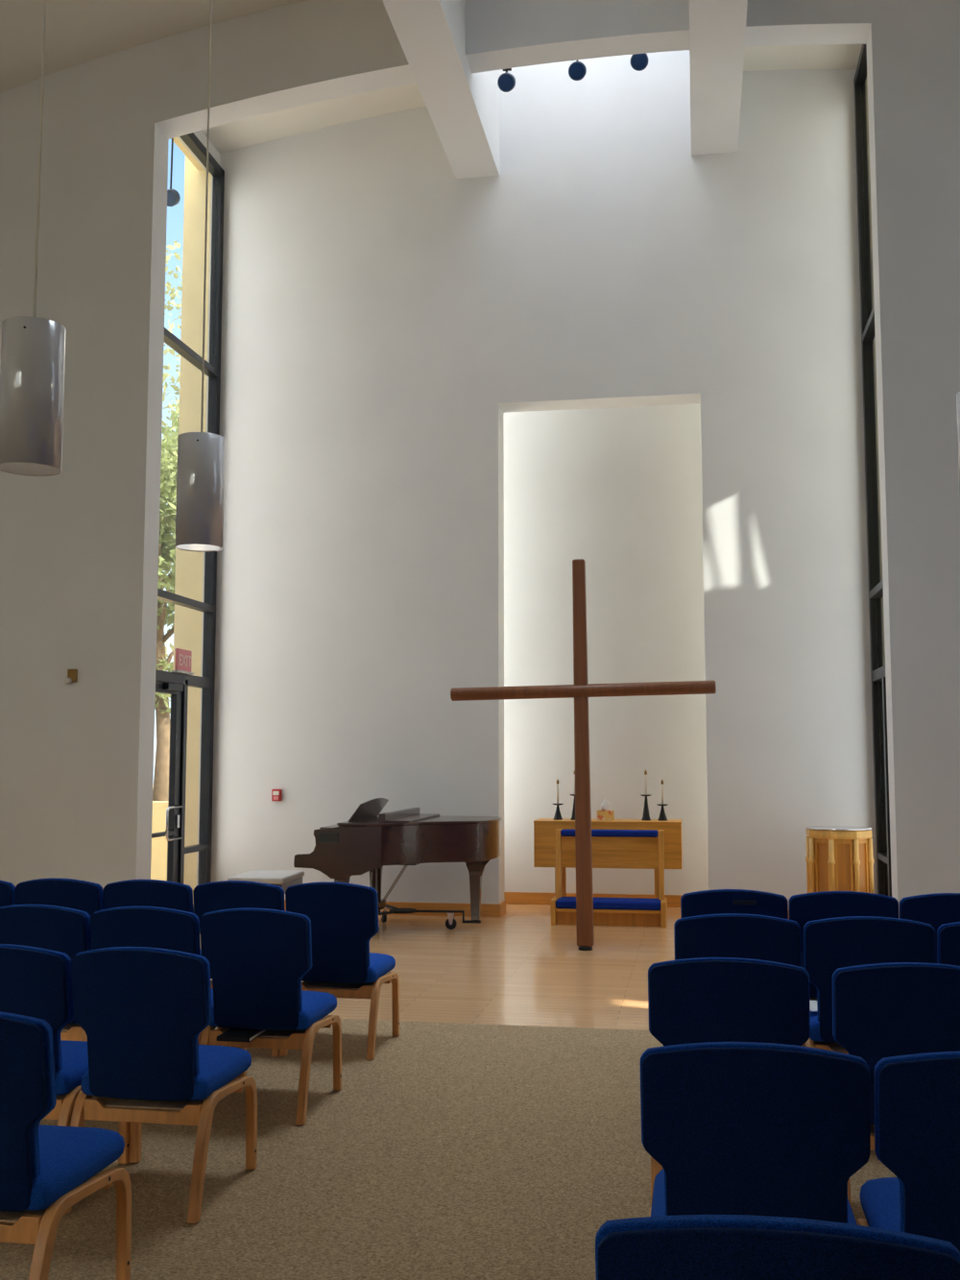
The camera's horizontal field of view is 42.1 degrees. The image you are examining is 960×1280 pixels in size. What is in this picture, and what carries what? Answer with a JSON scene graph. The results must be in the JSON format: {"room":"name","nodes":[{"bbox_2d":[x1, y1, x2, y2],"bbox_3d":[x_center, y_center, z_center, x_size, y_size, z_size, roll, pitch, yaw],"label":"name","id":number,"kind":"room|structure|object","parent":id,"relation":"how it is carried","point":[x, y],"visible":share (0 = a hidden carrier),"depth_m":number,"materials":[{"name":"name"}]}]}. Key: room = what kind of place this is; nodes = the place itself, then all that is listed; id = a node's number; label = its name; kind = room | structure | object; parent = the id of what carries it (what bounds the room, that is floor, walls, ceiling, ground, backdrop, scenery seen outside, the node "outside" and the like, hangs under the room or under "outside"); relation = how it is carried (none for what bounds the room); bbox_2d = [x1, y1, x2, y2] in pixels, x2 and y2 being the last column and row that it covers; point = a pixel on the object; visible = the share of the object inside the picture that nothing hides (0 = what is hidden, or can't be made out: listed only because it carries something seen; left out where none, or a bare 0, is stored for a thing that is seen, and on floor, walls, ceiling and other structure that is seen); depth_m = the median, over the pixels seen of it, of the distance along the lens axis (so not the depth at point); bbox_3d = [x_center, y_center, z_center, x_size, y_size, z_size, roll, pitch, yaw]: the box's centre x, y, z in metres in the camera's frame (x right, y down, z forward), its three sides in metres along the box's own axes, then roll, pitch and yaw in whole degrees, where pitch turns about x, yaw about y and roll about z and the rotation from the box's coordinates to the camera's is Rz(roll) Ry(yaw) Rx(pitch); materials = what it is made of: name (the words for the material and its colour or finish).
{"room":"house of worship","nodes":[
{"label":"house of worship","id":0,"kind":"room"},
{"bbox_2d":[0,0,305,92],"bbox_3d":[-4.320,-6.007,3.863,5.765,1.359,15.210,-1,-5,10],"label":"ceiling","id":1,"kind":"structure","parent":0,"point":[78,32],"depth_m":11.02,"materials":[{"name":"paint"}]},
{"bbox_2d":[0,0,66,476],"bbox_3d":[-1.832,-3.487,5.331,0.248,5.612,0.248,-1,-5,10],"label":"pendant lamp","id":2,"kind":"object","parent":1,"relation":"hanging from","point":[33,349],"visible":1,"depth_m":5.00,"materials":[{"name":"plastic"}]},
{"bbox_2d":[0,461,59,475],"bbox_3d":[-1.832,-0.698,5.072,0.234,0.004,0.234,-1,-5,10],"label":"diffuser","id":3,"kind":"object","parent":2,"relation":"attached to","point":[15,468],"depth_m":5.06,"materials":[{"name":"plastic"}]},
{"bbox_2d":[175,0,225,552],"bbox_3d":[-1.490,-3.315,6.887,0.248,5.679,0.248,-1,-5,10],"label":"pendant lamp","id":4,"kind":"object","parent":1,"relation":"hanging from","point":[201,455],"visible":1,"depth_m":6.56,"materials":[{"name":"plastic"}]},
{"bbox_2d":[176,544,221,551],"bbox_3d":[-1.490,-0.493,6.624,0.234,0.004,0.234,-1,-5,10],"label":"diffuser","id":5,"kind":"object","parent":4,"relation":"attached to","point":[188,547],"depth_m":6.64,"materials":[{"name":"plastic"}]},
{"bbox_2d":[382,0,499,178],"bbox_3d":[-1.469,-6.026,4.373,0.440,1.130,16.980,-1,-5,10],"label":"beam","id":6,"kind":"structure","parent":1,"relation":"attached to","point":[463,107],"depth_m":10.97,"materials":[{"name":"white paint"}]},
{"bbox_2d":[177,130,220,172],"bbox_3d":[-2.945,-5.472,12.427,0.150,0.940,1.580,-1,-5,10],"label":"wall","id":7,"kind":"structure","parent":0,"point":[200,134],"depth_m":12.85,"materials":[{"name":"white paint"}]},
{"bbox_2d":[155,132,224,905],"bbox_3d":[-2.871,-1.192,12.015,0.100,7.660,1.580,-1,-5,10],"label":"window","id":8,"kind":"structure","parent":7,"relation":"in","point":[212,370],"depth_m":12.54,"materials":[{"name":"brown metal"}]},
{"bbox_2d":[151,681,183,882],"bbox_3d":[-2.892,1.488,11.431,0.131,2.195,0.735,-1,-5,10],"label":"door","id":9,"kind":"structure","parent":8,"relation":"attached to","point":[172,826],"depth_m":11.69,"materials":[{"name":"brown metal"}]},
{"bbox_2d":[171,648,193,675],"bbox_3d":[-2.807,0.203,11.813,0.060,0.225,0.380,-1,-5,10],"label":"exit sign","id":10,"kind":"object","parent":8,"relation":"attached to","point":[183,658],"visible":1,"depth_m":11.77,"materials":[{"name":"red plastic"}]},
{"bbox_2d":[201,82,426,154],"bbox_3d":[-1.484,-5.493,12.175,3.015,0.601,1.600,-1,-5,10],"label":"ceiling","id":11,"kind":"structure","parent":0,"point":[231,136],"depth_m":12.75,"materials":[{"name":"paint"}]},
{"bbox_2d":[199,903,680,1030],"bbox_3d":[0.070,2.534,10.179,11.800,0.100,6.040,-1,-5,10],"label":"floor","id":12,"kind":"structure","parent":0,"point":[514,968],"depth_m":8.96,"materials":[{"name":"brown wood"}]},
{"bbox_2d":[227,869,304,893],"bbox_3d":[-1.903,2.328,11.122,0.500,0.485,0.720,-1,-5,7],"label":"piano bench","id":13,"kind":"object","parent":12,"relation":"on","point":[283,879],"visible":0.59,"depth_m":10.98,"materials":[{"name":"white plastic"}]},
{"bbox_2d":[227,869,304,884],"bbox_3d":[-1.903,2.114,11.142,0.500,0.055,0.720,-1,-5,7],"label":"cushion","id":14,"kind":"object","parent":13,"relation":"on","point":[271,877],"depth_m":11.00,"materials":[{"name":"white fabric"}]},
{"bbox_2d":[378,904,481,929],"bbox_3d":[-0.571,2.481,11.080,1.156,0.171,1.264,-1,-5,10],"label":"piano dolly","id":15,"kind":"object","parent":12,"relation":"on","point":[450,923],"visible":0.67,"depth_m":11.06,"materials":[{"name":"black metal"}]},
{"bbox_2d":[293,797,502,920],"bbox_3d":[-0.668,1.951,11.142,1.608,1.070,1.436,-1,-5,10],"label":"grand piano","id":16,"kind":"object","parent":15,"relation":"on","point":[371,839],"visible":0.88,"depth_m":10.74,"materials":[{"name":"brown wood"}]},
{"bbox_2d":[450,558,716,950],"bbox_3d":[0.818,0.900,10.053,2.143,3.130,0.120,-1,-5,10],"label":"wooden cross","id":17,"kind":"object","parent":12,"relation":"on","point":[581,689],"visible":1,"depth_m":10.02,"materials":[{"name":"brown wood"}]},
{"bbox_2d":[533,818,682,898],"bbox_3d":[1.260,2.215,12.183,1.418,0.908,0.510,-1,-5,10],"label":"altar table","id":18,"kind":"object","parent":12,"relation":"on","point":[544,829],"visible":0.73,"depth_m":11.96,"materials":[{"name":"brown wood"}]},
{"bbox_2d":[553,779,563,820],"bbox_3d":[0.769,1.570,12.328,0.110,0.403,0.110,-1,-5,10],"label":"candlestick","id":19,"kind":"object","parent":18,"relation":"on","point":[558,816],"visible":1,"depth_m":12.30,"materials":[{"name":"black metal"}]},
{"bbox_2d":[556,779,558,803],"bbox_3d":[0.769,1.496,12.335,0.025,0.255,0.024,-1,-5,10],"label":"candle","id":20,"kind":"object","parent":19,"relation":"on","point":[557,780],"depth_m":12.33,"materials":[{"name":"white wax"}]},
{"bbox_2d":[569,770,575,820],"bbox_3d":[0.937,1.521,12.304,0.110,0.496,0.110,-1,-5,10],"label":"candlestick","id":21,"kind":"object","parent":18,"relation":"on","point":[573,809],"visible":0.51,"depth_m":12.28,"materials":[{"name":"black metal"}]},
{"bbox_2d":[597,798,614,820],"bbox_3d":[1.228,1.659,12.230,0.164,0.207,0.120,0,-5,3],"label":"tissue box","id":22,"kind":"object","parent":18,"relation":"on","point":[604,813],"visible":1,"depth_m":12.17,"materials":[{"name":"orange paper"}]},
{"bbox_2d":[640,769,651,821],"bbox_3d":[1.620,1.510,12.186,0.110,0.496,0.110,-1,-5,10],"label":"candlestick","id":23,"kind":"object","parent":18,"relation":"on","point":[646,816],"visible":1,"depth_m":12.16,"materials":[{"name":"black metal"}]},
{"bbox_2d":[644,769,647,795],"bbox_3d":[1.620,1.390,12.197,0.025,0.255,0.024,-1,-5,10],"label":"candle","id":24,"kind":"object","parent":23,"relation":"on","point":[645,772],"depth_m":12.19,"materials":[{"name":"white wax"}]},
{"bbox_2d":[657,779,667,821],"bbox_3d":[1.776,1.554,12.155,0.110,0.403,0.110,-1,-5,10],"label":"candlestick","id":25,"kind":"object","parent":18,"relation":"on","point":[663,817],"visible":1,"depth_m":12.13,"materials":[{"name":"black metal"}]},
{"bbox_2d":[660,779,663,804],"bbox_3d":[1.776,1.480,12.162,0.025,0.255,0.024,-1,-5,10],"label":"candle","id":26,"kind":"object","parent":25,"relation":"on","point":[662,782],"depth_m":12.15,"materials":[{"name":"white wax"}]},
{"bbox_2d":[550,828,667,927],"bbox_3d":[1.187,2.181,11.485,1.038,0.845,0.400,-1,-5,10],"label":"kneeler","id":27,"kind":"object","parent":12,"relation":"on","point":[607,911],"visible":1,"depth_m":11.39,"materials":[{"name":"brown wood"}]},
{"bbox_2d":[805,825,874,893],"bbox_3d":[3.110,2.081,10.783,0.557,0.915,0.557,-1,-5,10],"label":"baptismal font","id":28,"kind":"object","parent":12,"relation":"on","point":[838,857],"visible":0.7,"depth_m":10.62,"materials":[{"name":"brown wood"}]},
{"bbox_2d":[0,1018,896,1279],"bbox_3d":[-1.487,1.699,1.227,11.800,0.104,12.210,-1,-5,10],"label":"floor","id":29,"kind":"structure","parent":0,"point":[457,1151],"depth_m":4.57,"materials":[{"name":"beige carpet"}]},
{"bbox_2d":[0,880,15,907],"bbox_3d":[-2.692,1.732,6.915,0.497,0.877,0.612,-1,-5,10],"label":"chair","id":30,"kind":"object","parent":29,"relation":"on","point":[7,889],"visible":0.18,"depth_m":6.65,"materials":[{"name":"blue fabric"}]},
{"bbox_2d":[0,904,92,1040],"bbox_3d":[-1.904,1.617,5.675,0.497,0.877,0.612,-1,-5,10],"label":"chair","id":31,"kind":"object","parent":29,"relation":"on","point":[67,930],"visible":0.24,"depth_m":5.42,"materials":[{"name":"blue fabric"}]},
{"bbox_2d":[0,904,92,950],"bbox_3d":[-1.941,1.419,5.477,0.487,0.520,0.123,-1,-5,10],"label":"cushion","id":32,"kind":"object","parent":31,"relation":"on","point":[54,928],"depth_m":5.41,"materials":[{"name":"blue fabric"}]},
{"bbox_2d":[61,1023,79,1031],"bbox_3d":[-1.909,1.728,5.634,0.424,0.008,0.295,-1,-5,10],"label":"shelf","id":33,"kind":"object","parent":31,"relation":"attached to","point":[67,1027],"depth_m":5.49,"materials":[{"name":"brown wood"}]},
{"bbox_2d":[15,877,103,917],"bbox_3d":[-2.202,1.726,6.849,0.497,0.877,0.612,-1,-5,10],"label":"chair","id":34,"kind":"object","parent":29,"relation":"on","point":[76,894],"visible":0.25,"depth_m":6.59,"materials":[{"name":"blue fabric"}]},
{"bbox_2d":[0,943,129,1163],"bbox_3d":[-1.609,1.509,4.522,0.497,0.877,0.612,-1,-5,10],"label":"chair","id":35,"kind":"object","parent":29,"relation":"on","point":[36,982],"visible":0.41,"depth_m":4.26,"materials":[{"name":"blue fabric"}]},
{"bbox_2d":[0,943,73,1071],"bbox_3d":[-1.646,1.312,4.324,0.487,0.520,0.123,-1,-5,10],"label":"cushion","id":36,"kind":"object","parent":35,"relation":"on","point":[36,982],"depth_m":4.26,"materials":[{"name":"blue fabric"}]},
{"bbox_2d":[55,1094,66,1098],"bbox_3d":[-1.614,1.620,4.480,0.424,0.008,0.295,-1,-5,10],"label":"shelf","id":37,"kind":"object","parent":35,"relation":"attached to","point":[57,1096],"depth_m":4.40,"materials":[{"name":"brown wood"}]},
{"bbox_2d":[0,1011,131,1279],"bbox_3d":[-1.300,1.408,3.432,0.497,0.877,0.612,-1,-5,10],"label":"chair","id":38,"kind":"object","parent":29,"relation":"on","point":[45,1171],"visible":1,"depth_m":3.19,"materials":[{"name":"blue fabric"}]},
{"bbox_2d":[0,1208,46,1223],"bbox_3d":[-1.305,1.519,3.390,0.424,0.008,0.295,-1,-5,10],"label":"shelf","id":39,"kind":"object","parent":38,"relation":"attached to","point":[6,1217],"depth_m":3.26,"materials":[{"name":"brown wood"}]},
{"bbox_2d":[0,1011,56,1179],"bbox_3d":[-1.337,1.210,3.234,0.487,0.520,0.123,-1,-5,10],"label":"cushion","id":40,"kind":"object","parent":38,"relation":"on","point":[27,1064],"depth_m":3.17,"materials":[{"name":"blue fabric"}]},
{"bbox_2d":[63,946,257,1223],"bbox_3d":[-1.118,1.503,4.457,0.497,0.877,0.612,-1,-5,10],"label":"chair","id":41,"kind":"object","parent":29,"relation":"on","point":[142,1012],"visible":0.98,"depth_m":4.22,"materials":[{"name":"blue fabric"}]},
{"bbox_2d":[75,946,212,1076],"bbox_3d":[-1.155,1.306,4.258,0.487,0.520,0.123,-1,-5,10],"label":"cushion","id":42,"kind":"object","parent":41,"relation":"on","point":[147,1016],"depth_m":4.21,"materials":[{"name":"blue fabric"}]},
{"bbox_2d":[96,1096,204,1110],"bbox_3d":[-1.123,1.614,4.415,0.424,0.008,0.295,-1,-5,10],"label":"shelf","id":43,"kind":"object","parent":41,"relation":"attached to","point":[107,1102],"depth_m":4.31,"materials":[{"name":"brown wood"}]},
{"bbox_2d":[103,879,221,1029],"bbox_3d":[-1.711,1.720,6.784,0.497,0.877,0.612,-1,-5,10],"label":"chair","id":44,"kind":"object","parent":29,"relation":"on","point":[157,893],"visible":0.22,"depth_m":6.53,"materials":[{"name":"blue fabric"}]},
{"bbox_2d":[106,879,193,913],"bbox_3d":[-1.748,1.522,6.586,0.487,0.520,0.123,-1,-5,10],"label":"cushion","id":45,"kind":"object","parent":44,"relation":"on","point":[157,893],"depth_m":6.53,"materials":[{"name":"blue fabric"}]},
{"bbox_2d":[90,906,237,1079],"bbox_3d":[-1.413,1.610,5.610,0.497,0.877,0.612,-1,-5,10],"label":"chair","id":46,"kind":"object","parent":29,"relation":"on","point":[150,927],"visible":0.26,"depth_m":5.36,"materials":[{"name":"blue fabric"}]},
{"bbox_2d":[94,906,200,955],"bbox_3d":[-1.451,1.413,5.412,0.487,0.520,0.123,-1,-5,10],"label":"cushion","id":47,"kind":"object","parent":46,"relation":"on","point":[160,928],"depth_m":5.35,"materials":[{"name":"blue fabric"}]},
{"bbox_2d":[193,880,285,1057],"bbox_3d":[-1.220,1.714,6.719,0.497,0.877,0.612,-1,-5,10],"label":"chair","id":48,"kind":"object","parent":29,"relation":"on","point":[214,896],"visible":0.23,"depth_m":6.47,"materials":[{"name":"blue fabric"}]},
{"bbox_2d":[196,880,285,911],"bbox_3d":[-1.258,1.516,6.520,0.487,0.520,0.123,-1,-5,10],"label":"cushion","id":49,"kind":"object","parent":48,"relation":"on","point":[214,896],"depth_m":6.47,"materials":[{"name":"blue fabric"}]},
{"bbox_2d":[199,907,341,1125],"bbox_3d":[-0.923,1.604,5.545,0.497,0.877,0.612,-1,-5,10],"label":"chair","id":50,"kind":"object","parent":29,"relation":"on","point":[258,958],"visible":0.88,"depth_m":5.31,"materials":[{"name":"blue fabric"}]},
{"bbox_2d":[217,1028,265,1042],"bbox_3d":[-1.018,1.685,5.335,0.146,0.018,0.207,-1,-5,10],"label":"hymnal","id":51,"kind":"object","parent":50,"relation":"on","point":[232,1034],"visible":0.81,"depth_m":5.29,"materials":[{"name":"black paper"}]},
{"bbox_2d":[203,907,313,1030],"bbox_3d":[-0.960,1.407,5.346,0.487,0.520,0.123,-1,-5,10],"label":"cushion","id":52,"kind":"object","parent":50,"relation":"on","point":[258,961],"depth_m":5.30,"materials":[{"name":"blue fabric"}]},
{"bbox_2d":[219,1027,306,1038],"bbox_3d":[-0.928,1.715,5.503,0.424,0.008,0.295,-1,-5,10],"label":"shelf","id":53,"kind":"object","parent":50,"relation":"attached to","point":[269,1033],"depth_m":5.38,"materials":[{"name":"brown wood"}]},
{"bbox_2d":[279,881,399,1060],"bbox_3d":[-0.730,1.708,6.653,0.497,0.877,0.612,-1,-5,10],"label":"chair","id":54,"kind":"object","parent":29,"relation":"on","point":[343,916],"visible":0.79,"depth_m":6.41,"materials":[{"name":"blue fabric"}]},
{"bbox_2d":[288,881,378,983],"bbox_3d":[-0.767,1.510,6.455,0.487,0.520,0.123,-1,-5,10],"label":"cushion","id":55,"kind":"object","parent":54,"relation":"on","point":[343,916],"depth_m":6.41,"materials":[{"name":"blue fabric"}]},
{"bbox_2d":[301,981,373,989],"bbox_3d":[-0.735,1.819,6.612,0.424,0.008,0.295,-1,-5,10],"label":"shelf","id":56,"kind":"object","parent":54,"relation":"attached to","point":[304,984],"depth_m":6.52,"materials":[{"name":"brown wood"}]},
{"bbox_2d":[648,957,810,1206],"bbox_3d":[0.842,1.482,4.235,0.513,0.877,0.612,-1,-5,10],"label":"chair","id":57,"kind":"object","parent":29,"relation":"on","point":[699,1000],"visible":0.35,"depth_m":3.99,"materials":[{"name":"blue fabric"}]},
{"bbox_2d":[648,957,810,1046],"bbox_3d":[0.805,1.285,4.037,0.513,0.520,0.123,-1,-5,10],"label":"cushion","id":58,"kind":"object","parent":57,"relation":"on","point":[689,1002],"depth_m":3.99,"materials":[{"name":"blue fabric"}]},
{"bbox_2d":[680,889,788,918],"bbox_3d":[1.282,1.675,6.300,0.513,0.877,0.616,-1,-5,10],"label":"chair","id":59,"kind":"object","parent":29,"relation":"on","point":[714,901],"visible":0.18,"depth_m":6.05,"materials":[{"name":"blue fabric"}]},
{"bbox_2d":[674,913,802,1046],"bbox_3d":[1.102,1.587,5.352,0.513,0.877,0.612,-1,-5,10],"label":"chair","id":60,"kind":"object","parent":29,"relation":"on","point":[753,936],"visible":0.19,"depth_m":5.10,"materials":[{"name":"blue fabric"}]},
{"bbox_2d":[674,913,801,966],"bbox_3d":[1.065,1.389,5.154,0.513,0.520,0.123,-1,-5,10],"label":"cushion","id":61,"kind":"object","parent":60,"relation":"on","point":[761,937],"depth_m":5.10,"materials":[{"name":"blue fabric"}]},
{"bbox_2d":[639,1041,870,1224],"bbox_3d":[0.663,1.371,3.043,0.513,0.877,0.612,-1,-5,10],"label":"chair","id":62,"kind":"object","parent":29,"relation":"on","point":[768,1129],"visible":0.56,"depth_m":2.80,"materials":[{"name":"blue fabric"}]},
{"bbox_2d":[595,1214,959,1279],"bbox_3d":[0.461,1.272,1.972,0.513,0.877,0.612,-1,-5,10],"label":"chair","id":63,"kind":"object","parent":29,"relation":"on","point":[686,1246],"visible":1,"depth_m":1.73,"materials":[{"name":"blue fabric"}]},
{"bbox_2d":[788,891,898,1000],"bbox_3d":[1.792,1.667,6.214,0.513,0.877,0.612,-1,-5,10],"label":"chair","id":64,"kind":"object","parent":29,"relation":"on","point":[803,908],"visible":0.22,"depth_m":5.97,"materials":[{"name":"blue fabric"}]},
{"bbox_2d":[788,891,898,919],"bbox_3d":[1.754,1.469,6.015,0.513,0.520,0.123,-1,-5,10],"label":"cushion","id":65,"kind":"object","parent":64,"relation":"on","point":[824,905],"depth_m":5.96,"materials":[{"name":"blue fabric"}]},
{"bbox_2d":[802,916,935,1054],"bbox_3d":[1.618,1.578,5.263,0.513,0.877,0.612,-1,-5,10],"label":"chair","id":66,"kind":"object","parent":29,"relation":"on","point":[830,944],"visible":0.36,"depth_m":5.03,"materials":[{"name":"blue fabric"}]},
{"bbox_2d":[809,1000,817,1012],"bbox_3d":[1.441,1.547,5.273,0.100,0.020,0.140,-1,-5,10],"label":"leaflet","id":67,"kind":"object","parent":66,"relation":"on","point":[812,1003],"visible":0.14,"depth_m":5.27,"materials":[{"name":"white paper"}]},
{"bbox_2d":[814,1040,846,1051],"bbox_3d":[1.613,1.689,5.222,0.440,0.008,0.295,-1,-5,10],"label":"shelf","id":68,"kind":"object","parent":66,"relation":"attached to","point":[834,1047],"depth_m":5.16,"materials":[{"name":"brown wood"}]},
{"bbox_2d":[832,962,959,1207],"bbox_3d":[1.417,1.473,4.136,0.513,0.877,0.612,-1,-5,10],"label":"chair","id":69,"kind":"object","parent":29,"relation":"on","point":[881,1010],"visible":0.38,"depth_m":3.90,"materials":[{"name":"blue fabric"}]},
{"bbox_2d":[870,1124,874,1135],"bbox_3d":[1.412,1.584,4.094,0.440,0.008,0.295,-1,-5,10],"label":"shelf","id":70,"kind":"object","parent":69,"relation":"attached to","point":[872,1125],"depth_m":4.01,"materials":[{"name":"brown wood"}]},
{"bbox_2d":[832,962,959,1054],"bbox_3d":[1.380,1.276,3.938,0.513,0.520,0.123,-1,-5,10],"label":"cushion","id":71,"kind":"object","parent":69,"relation":"on","point":[877,1009],"depth_m":3.90,"materials":[{"name":"blue fabric"}]},
{"bbox_2d":[856,1051,959,1252],"bbox_3d":[1.179,1.363,2.954,0.513,0.877,0.612,-1,-5,10],"label":"chair","id":72,"kind":"object","parent":29,"relation":"on","point":[917,1097],"visible":0.64,"depth_m":2.75,"materials":[{"name":"blue fabric"}]},
{"bbox_2d":[899,893,959,963],"bbox_3d":[2.301,1.659,6.126,0.513,0.877,0.612,-1,-5,10],"label":"chair","id":73,"kind":"object","parent":29,"relation":"on","point":[936,909],"visible":0.17,"depth_m":5.90,"materials":[{"name":"blue fabric"}]},
{"bbox_2d":[899,893,959,918],"bbox_3d":[2.264,1.461,5.928,0.513,0.520,0.123,-1,-5,10],"label":"cushion","id":74,"kind":"object","parent":73,"relation":"on","point":[937,905],"depth_m":5.90,"materials":[{"name":"blue fabric"}]},
{"bbox_2d":[937,921,959,966],"bbox_3d":[2.135,1.570,5.175,0.513,0.877,0.612,-1,-5,10],"label":"chair","id":75,"kind":"object","parent":29,"relation":"on","point":[948,934],"visible":0.2,"depth_m":4.98,"materials":[{"name":"blue fabric"}]},
{"bbox_2d":[0,0,959,918],"bbox_3d":[0.073,-2.094,10.630,11.800,9.200,0.300,-1,-5,10],"label":"wall","id":76,"kind":"structure","parent":0,"point":[79,544],"depth_m":10.87,"materials":[{"name":"white paint"}]},
{"bbox_2d":[64,669,77,684],"bbox_3d":[-3.558,0.319,10.844,0.095,0.135,0.078,-1,-5,10],"label":"wall sensor","id":77,"kind":"object","parent":76,"relation":"attached to","point":[72,674],"visible":1,"depth_m":10.85,"materials":[{"name":"gold metal"}]},
{"bbox_2d":[497,68,515,92],"bbox_3d":[0.241,-5.039,11.233,0.160,0.238,0.188,-1,-5,10],"label":"spotlight","id":78,"kind":"object","parent":76,"relation":"attached to","point":[506,82],"visible":0.97,"depth_m":11.18,"materials":[{"name":"paint"}]},
{"bbox_2d":[568,59,586,80],"bbox_3d":[0.869,-5.094,11.129,0.160,0.238,0.188,-1,-5,10],"label":"spotlight","id":79,"kind":"object","parent":76,"relation":"attached to","point":[577,70],"visible":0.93,"depth_m":11.07,"materials":[{"name":"paint"}]},
{"bbox_2d":[630,53,649,71],"bbox_3d":[1.411,-5.142,11.039,0.160,0.238,0.188,-1,-5,10],"label":"spotlight","id":80,"kind":"object","parent":76,"relation":"attached to","point":[639,61],"visible":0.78,"depth_m":10.98,"materials":[{"name":"paint"}]},
{"bbox_2d":[196,49,885,904],"bbox_3d":[0.496,-1.921,12.482,6.700,9.200,0.350,-1,-5,10],"label":"wall","id":81,"kind":"structure","parent":0,"point":[385,310],"depth_m":12.36,"materials":[{"name":"white paint"}]},
{"bbox_2d":[271,789,281,800],"bbox_3d":[-2.019,1.540,12.395,0.090,0.120,0.052,-1,-5,10],"label":"fire alarm","id":82,"kind":"object","parent":81,"relation":"attached to","point":[276,793],"visible":1,"depth_m":12.37,"materials":[{"name":"red plastic"}]},
{"bbox_2d":[284,899,506,917],"bbox_3d":[-1.230,2.625,12.349,2.958,0.122,0.368,-1,-5,10],"label":"baseboard","id":83,"kind":"structure","parent":81,"relation":"attached to","point":[487,909],"depth_m":12.02,"materials":[{"name":"brown wood"}]},
{"bbox_2d":[504,403,708,894],"bbox_3d":[1.245,-0.953,12.909,3.100,7.350,0.920,-1,-5,10],"label":"wall niche","id":84,"kind":"object","parent":81,"relation":"in","point":[616,490],"visible":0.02,"depth_m":13.09,"materials":[{"name":"white paint"}]},
{"bbox_2d":[504,892,682,907],"bbox_3d":[1.288,2.669,12.820,2.800,0.122,0.018,-1,-5,10],"label":"baseboard","id":85,"kind":"structure","parent":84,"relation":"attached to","point":[515,898],"depth_m":12.91,"materials":[{"name":"brown wood"}]},
{"bbox_2d":[743,44,862,71],"bbox_3d":[2.817,-5.734,11.449,1.655,0.317,1.600,-1,-5,10],"label":"ceiling","id":86,"kind":"structure","parent":0,"point":[809,56],"depth_m":11.97,"materials":[{"name":"paint"}]},
{"bbox_3d":[3.608,-5.771,11.315,0.150,0.550,1.580,-1,-5,10],"label":"wall","id":87,"kind":"structure","parent":0,"visible":0},
{"bbox_2d":[853,44,892,896],"bbox_3d":[3.534,-1.488,10.930,0.100,8.050,1.580,-1,-5,10],"label":"window","id":88,"kind":"structure","parent":87,"relation":"in","point":[868,332],"depth_m":11.60,"materials":[{"name":"brown metal"}]},
{"bbox_3d":[2.593,-6.450,2.703,4.205,0.752,15.210,-1,-5,10],"label":"ceiling","id":89,"kind":"structure","parent":0,"visible":0},
{"bbox_2d":[689,0,748,155],"bbox_3d":[0.851,-6.088,3.976,0.450,1.080,16.980,-1,-5,10],"label":"beam","id":90,"kind":"structure","parent":89,"relation":"attached to","point":[717,28],"depth_m":10.79,"materials":[{"name":"white paint"}]},
{"bbox_2d":[956,390,959,487],"bbox_3d":[2.425,-3.403,6.214,0.248,5.628,0.248,-1,-5,10],"label":"pendant lamp","id":91,"kind":"object","parent":89,"relation":"hanging from","point":[958,393],"visible":1,"depth_m":6.00,"materials":[{"name":"plastic"}]},
{"label":"outside","id":92,"kind":"structure","parent":0,"visible":0},
{"bbox_3d":[-6.443,3.742,21.157,100.000,0.230,100.000,-1,-5,10],"label":"ground","id":93,"kind":"structure","parent":92,"visible":0},
{"bbox_2d":[150,801,168,880],"bbox_3d":[-10.033,2.694,16.910,14.400,1.070,0.250,-1,-5,10],"label":"wall","id":94,"kind":"structure","parent":93,"relation":"on","point":[158,862],"depth_m":15.75,"materials":[{"name":"beige paint"}]},
{"bbox_2d":[152,400,179,801],"bbox_3d":[-5.177,-0.293,20.188,4.499,7.637,3.900,-1,-5,10],"label":"tree","id":95,"kind":"object","parent":93,"relation":"on","point":[169,445],"visible":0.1,"depth_m":20.26,"materials":[{"name":"green plant"}]},
{"bbox_2d":[160,240,182,657],"bbox_3d":[-7.285,-2.530,26.805,6.030,13.313,7.622,-1,-5,10],"label":"tree","id":96,"kind":"object","parent":93,"relation":"on","point":[172,294],"visible":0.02,"depth_m":27.73,"materials":[{"name":"green plant"}]},
{"bbox_2d":[170,137,211,904],"bbox_3d":[-3.101,-1.394,12.110,0.360,8.320,2.050,-1,-5,10],"label":"wall","id":97,"kind":"structure","parent":93,"relation":"on","point":[189,565],"depth_m":13.00,"materials":[{"name":"beige paint"}]},
{"bbox_2d":[167,138,180,206],"bbox_3d":[-3.017,-4.650,12.222,0.160,0.858,0.188,-1,-5,10],"label":"spotlight","id":98,"kind":"object","parent":97,"relation":"attached to","point":[173,196],"visible":0.71,"depth_m":12.16,"materials":[{"name":"paint"}]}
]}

